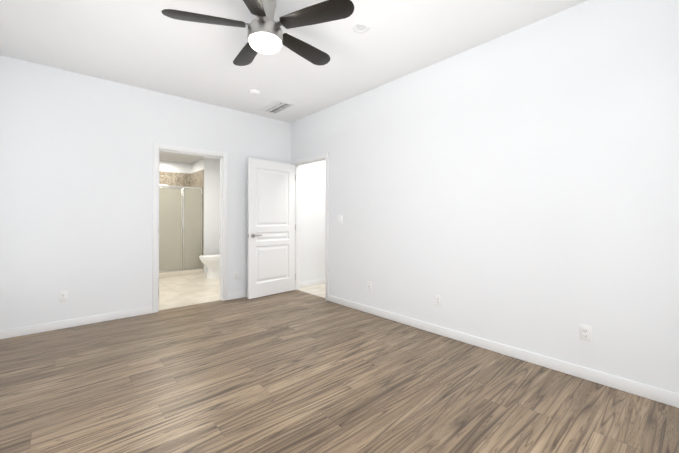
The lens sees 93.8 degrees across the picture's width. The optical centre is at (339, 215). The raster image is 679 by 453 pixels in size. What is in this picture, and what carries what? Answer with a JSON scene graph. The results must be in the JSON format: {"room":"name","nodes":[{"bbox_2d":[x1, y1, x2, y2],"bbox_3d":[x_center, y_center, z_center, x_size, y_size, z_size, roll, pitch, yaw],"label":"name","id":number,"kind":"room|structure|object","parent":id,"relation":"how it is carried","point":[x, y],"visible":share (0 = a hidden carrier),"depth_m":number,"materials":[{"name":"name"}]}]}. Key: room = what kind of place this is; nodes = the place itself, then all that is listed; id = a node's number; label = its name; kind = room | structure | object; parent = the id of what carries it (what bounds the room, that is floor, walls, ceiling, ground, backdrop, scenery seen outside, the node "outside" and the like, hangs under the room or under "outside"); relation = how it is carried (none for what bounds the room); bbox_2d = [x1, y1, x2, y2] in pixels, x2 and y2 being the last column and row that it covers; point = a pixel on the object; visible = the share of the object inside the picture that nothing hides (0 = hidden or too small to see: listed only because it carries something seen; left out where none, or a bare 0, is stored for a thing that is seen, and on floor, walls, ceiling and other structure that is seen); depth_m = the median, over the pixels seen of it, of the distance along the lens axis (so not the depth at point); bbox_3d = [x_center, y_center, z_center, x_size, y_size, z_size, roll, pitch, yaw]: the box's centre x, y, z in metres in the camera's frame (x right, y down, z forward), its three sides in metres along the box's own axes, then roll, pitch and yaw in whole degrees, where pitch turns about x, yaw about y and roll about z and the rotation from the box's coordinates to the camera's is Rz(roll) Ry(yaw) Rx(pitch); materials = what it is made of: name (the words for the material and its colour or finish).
{"room":"empty bedroom","nodes":[
{"label":"empty bedroom","id":0,"kind":"room"},
{"bbox_2d":[0,55,324,329],"bbox_3d":[-1.605,-0.180,4.614,5.540,2.960,0.120,0,-1,-41],"label":"wall","id":1,"kind":"structure","parent":0,"point":[76,186],"depth_m":3.55,"materials":[{"name":"paint"}]},
{"bbox_2d":[59,291,67,302],"bbox_3d":[-2.918,0.855,3.358,0.070,0.115,0.008,0,-1,-41],"label":"electrical outlet","id":2,"kind":"object","parent":1,"relation":"attached to","point":[63,296],"visible":1,"depth_m":3.36,"materials":[{"name":"white plastic"}]},
{"bbox_2d":[0,306,151,338],"bbox_3d":[-2.909,1.148,3.359,1.637,0.085,0.017,0,-1,-41],"label":"baseboard","id":3,"kind":"structure","parent":1,"relation":"attached to","point":[15,332],"depth_m":3.39,"materials":[{"name":"white wood"}]},
{"bbox_2d":[158,151,159,307],"bbox_3d":[-2.654,0.178,4.295,0.222,2.020,0.816,0,-1,-41],"label":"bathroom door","id":4,"kind":"structure","parent":1,"relation":"in","point":[158,245],"depth_m":4.07,"materials":[{"name":"white wood"}]},
{"bbox_2d":[152,143,227,312],"bbox_3d":[-1.991,0.151,4.270,0.936,2.093,0.152,0,-1,-41],"label":"door frame","id":5,"kind":"structure","parent":1,"relation":"attached to","point":[156,146],"depth_m":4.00,"materials":[{"name":"white wood"}]},
{"bbox_2d":[234,271,238,279],"bbox_3d":[-1.499,0.865,4.614,0.070,0.115,0.008,0,-1,-41],"label":"electrical outlet","id":6,"kind":"object","parent":1,"relation":"attached to","point":[236,274],"visible":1,"depth_m":4.61,"materials":[{"name":"white plastic"}]},
{"bbox_2d":[227,291,247,299],"bbox_3d":[-1.206,1.160,4.868,1.044,0.085,0.013,0,-1,-41],"label":"baseboard","id":7,"kind":"structure","parent":1,"relation":"attached to","point":[239,294],"depth_m":4.61,"materials":[{"name":"white wood"}]},
{"bbox_2d":[300,278,324,286],"bbox_3d":[-0.151,1.168,5.797,1.500,0.085,0.017,0,-1,-41],"label":"baseboard","id":8,"kind":"structure","parent":1,"relation":"attached to","point":[312,282],"depth_m":5.49,"materials":[{"name":"white wood"}]},
{"bbox_2d":[160,160,190,173],"bbox_3d":[-4.411,-0.163,6.631,3.330,2.960,0.120,0,-1,-41],"label":"wall","id":9,"kind":"structure","parent":0,"point":[171,166],"depth_m":7.18,"materials":[{"name":"paint"}]},
{"bbox_2d":[159,171,189,187],"bbox_3d":[-3.907,0.110,6.987,1.200,2.180,0.012,0,-1,-41],"label":"wall tile","id":10,"kind":"structure","parent":9,"relation":"attached to","point":[174,178],"depth_m":7.16,"materials":[{"name":"tile"}]},
{"bbox_2d":[160,151,219,162],"bbox_3d":[-3.295,-1.284,5.378,3.330,0.100,3.250,0,-1,-41],"label":"ceiling","id":11,"kind":"structure","parent":0,"point":[174,157],"depth_m":6.67,"materials":[{"name":"paint"}]},
{"bbox_2d":[191,158,219,268],"bbox_3d":[-2.995,-0.159,7.203,0.450,2.960,0.900,0,-1,-41],"label":"wall","id":12,"kind":"structure","parent":0,"point":[211,167],"depth_m":6.83,"materials":[{"name":"paint"}]},
{"bbox_2d":[190,169,203,272],"bbox_3d":[-3.158,0.110,7.037,0.012,2.180,0.870,0,-1,-41],"label":"wall tile","id":13,"kind":"structure","parent":12,"relation":"attached to","point":[199,175],"depth_m":6.86,"materials":[{"name":"tile"}]},
{"bbox_2d":[290,122,292,163],"bbox_3d":[-0.739,-0.174,5.250,0.120,2.960,0.075,0,-1,-41],"label":"wall","id":14,"kind":"structure","parent":0,"point":[291,147],"depth_m":5.22,"materials":[{"name":"paint"}]},
{"bbox_2d":[247,158,294,298],"bbox_3d":[-1.004,0.182,4.835,0.838,2.020,0.173,0,-1,-41],"label":"entry door","id":15,"kind":"structure","parent":14,"relation":"in","point":[271,227],"depth_m":4.81,"materials":[{"name":"white painted wood"},{"name":"brushed nickel"}]},
{"bbox_2d":[0,0,587,122],"bbox_3d":[0.151,-1.616,2.641,5.540,0.120,5.420,0,-1,-41],"label":"ceiling","id":16,"kind":"structure","parent":0,"point":[147,44],"depth_m":2.87,"materials":[{"name":"paint"}]},
{"bbox_2d":[249,89,259,94],"bbox_3d":[-1.059,-1.527,3.947,0.132,0.037,0.132,0,-1,-41],"label":"smoke detector","id":17,"kind":"object","parent":16,"relation":"attached to","point":[254,92],"visible":0.98,"depth_m":3.91,"materials":[{"name":"white plastic"}]},
{"bbox_2d":[161,0,353,65],"bbox_3d":[-0.534,-1.377,2.339,1.277,0.363,1.277,0,-1,-41],"label":"ceiling fan","id":18,"kind":"object","parent":16,"relation":"attached to","point":[265,35],"visible":1,"depth_m":2.21,"materials":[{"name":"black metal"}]},
{"bbox_2d":[259,100,292,113],"bbox_3d":[-0.897,-1.535,4.504,0.270,0.012,0.500,0,-1,-41],"label":"ceiling vent","id":19,"kind":"object","parent":16,"relation":"in","point":[276,106],"visible":0.98,"depth_m":4.49,"materials":[{"name":"white metal"}]},
{"bbox_2d":[352,22,369,32],"bbox_3d":[0.178,-1.551,2.624,0.148,0.009,0.148,0,-1,-41],"label":"smoke detector","id":20,"kind":"object","parent":16,"relation":"in","point":[360,27],"visible":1,"depth_m":2.62,"materials":[{"name":"white plastic"}]},
{"bbox_2d":[0,269,678,452],"bbox_3d":[-0.966,1.234,3.880,5.300,0.120,8.550,0,-1,-41],"label":"floor","id":21,"kind":"structure","parent":0,"point":[295,371],"depth_m":2.13,"materials":[{"name":"laminate"}]},
{"bbox_2d":[159,269,202,277],"bbox_3d":[-3.348,1.165,6.346,1.200,0.100,0.100,0,-1,-41],"label":"curb","id":22,"kind":"object","parent":21,"relation":"on","point":[179,273],"visible":0.48,"depth_m":6.41,"materials":[{"name":"beige tile"}]},
{"bbox_2d":[159,185,202,272],"bbox_3d":[-3.338,0.254,6.342,1.172,1.718,0.070,0,-1,-41],"label":"shower enclosure","id":23,"kind":"object","parent":22,"relation":"on","point":[180,228],"visible":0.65,"depth_m":6.45,"materials":[{"name":"beige glass"}]},
{"bbox_2d":[199,254,219,278],"bbox_3d":[-2.405,0.823,6.302,0.718,0.782,0.470,0,-1,-41],"label":"toilet","id":24,"kind":"object","parent":21,"relation":"on","point":[210,262],"visible":0.38,"depth_m":6.13,"materials":[{"name":"white ceramic"}]},
{"bbox_2d":[293,0,678,393],"bbox_3d":[1.017,-0.191,3.265,0.120,2.960,5.225,0,-1,-41],"label":"wall","id":25,"kind":"structure","parent":0,"point":[518,188],"depth_m":2.56,"materials":[{"name":"paint"}]},
{"bbox_2d":[294,158,324,289],"bbox_3d":[-0.424,0.178,4.891,0.128,2.050,0.875,0,-1,-41],"label":"trim","id":26,"kind":"structure","parent":25,"relation":"attached to","point":[297,230],"depth_m":5.20,"materials":[{"name":"white wood"}]},
{"bbox_2d":[291,153,328,300],"bbox_3d":[-0.424,0.156,4.891,0.152,2.093,0.961,0,-1,-41],"label":"door frame","id":27,"kind":"structure","parent":25,"relation":"attached to","point":[325,156],"depth_m":4.50,"materials":[{"name":"white wood"}]},
{"bbox_2d":[337,215,342,223],"bbox_3d":[0.001,0.048,4.311,0.012,0.115,0.116,0,-1,-41],"label":"switch plate","id":28,"kind":"object","parent":25,"relation":"attached to","point":[339,219],"visible":1,"depth_m":4.30,"materials":[{"name":"white plastic"}]},
{"bbox_2d":[367,281,371,290],"bbox_3d":[0.364,0.865,3.891,0.015,0.115,0.070,0,-1,-41],"label":"electrical outlet","id":29,"kind":"object","parent":25,"relation":"attached to","point":[369,286],"visible":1,"depth_m":3.89,"materials":[{"name":"white plastic"}]},
{"bbox_2d":[435,295,440,306],"bbox_3d":[0.990,0.854,3.190,0.008,0.115,0.070,0,-1,-41],"label":"electrical outlet","id":30,"kind":"object","parent":25,"relation":"attached to","point":[438,300],"visible":1,"depth_m":3.19,"materials":[{"name":"white plastic"}]},
{"bbox_2d":[328,295,678,407],"bbox_3d":[1.230,1.144,2.910,0.017,0.085,4.187,0,-1,-41],"label":"baseboard","id":31,"kind":"structure","parent":25,"relation":"attached to","point":[642,390],"depth_m":2.52,"materials":[{"name":"white wood"}]},
{"bbox_2d":[579,324,591,341],"bbox_3d":[1.778,0.847,2.298,0.008,0.115,0.070,0,-1,-41],"label":"electrical outlet","id":32,"kind":"object","parent":25,"relation":"attached to","point":[585,332],"visible":1,"depth_m":2.29,"materials":[{"name":"white plastic"}]}
]}

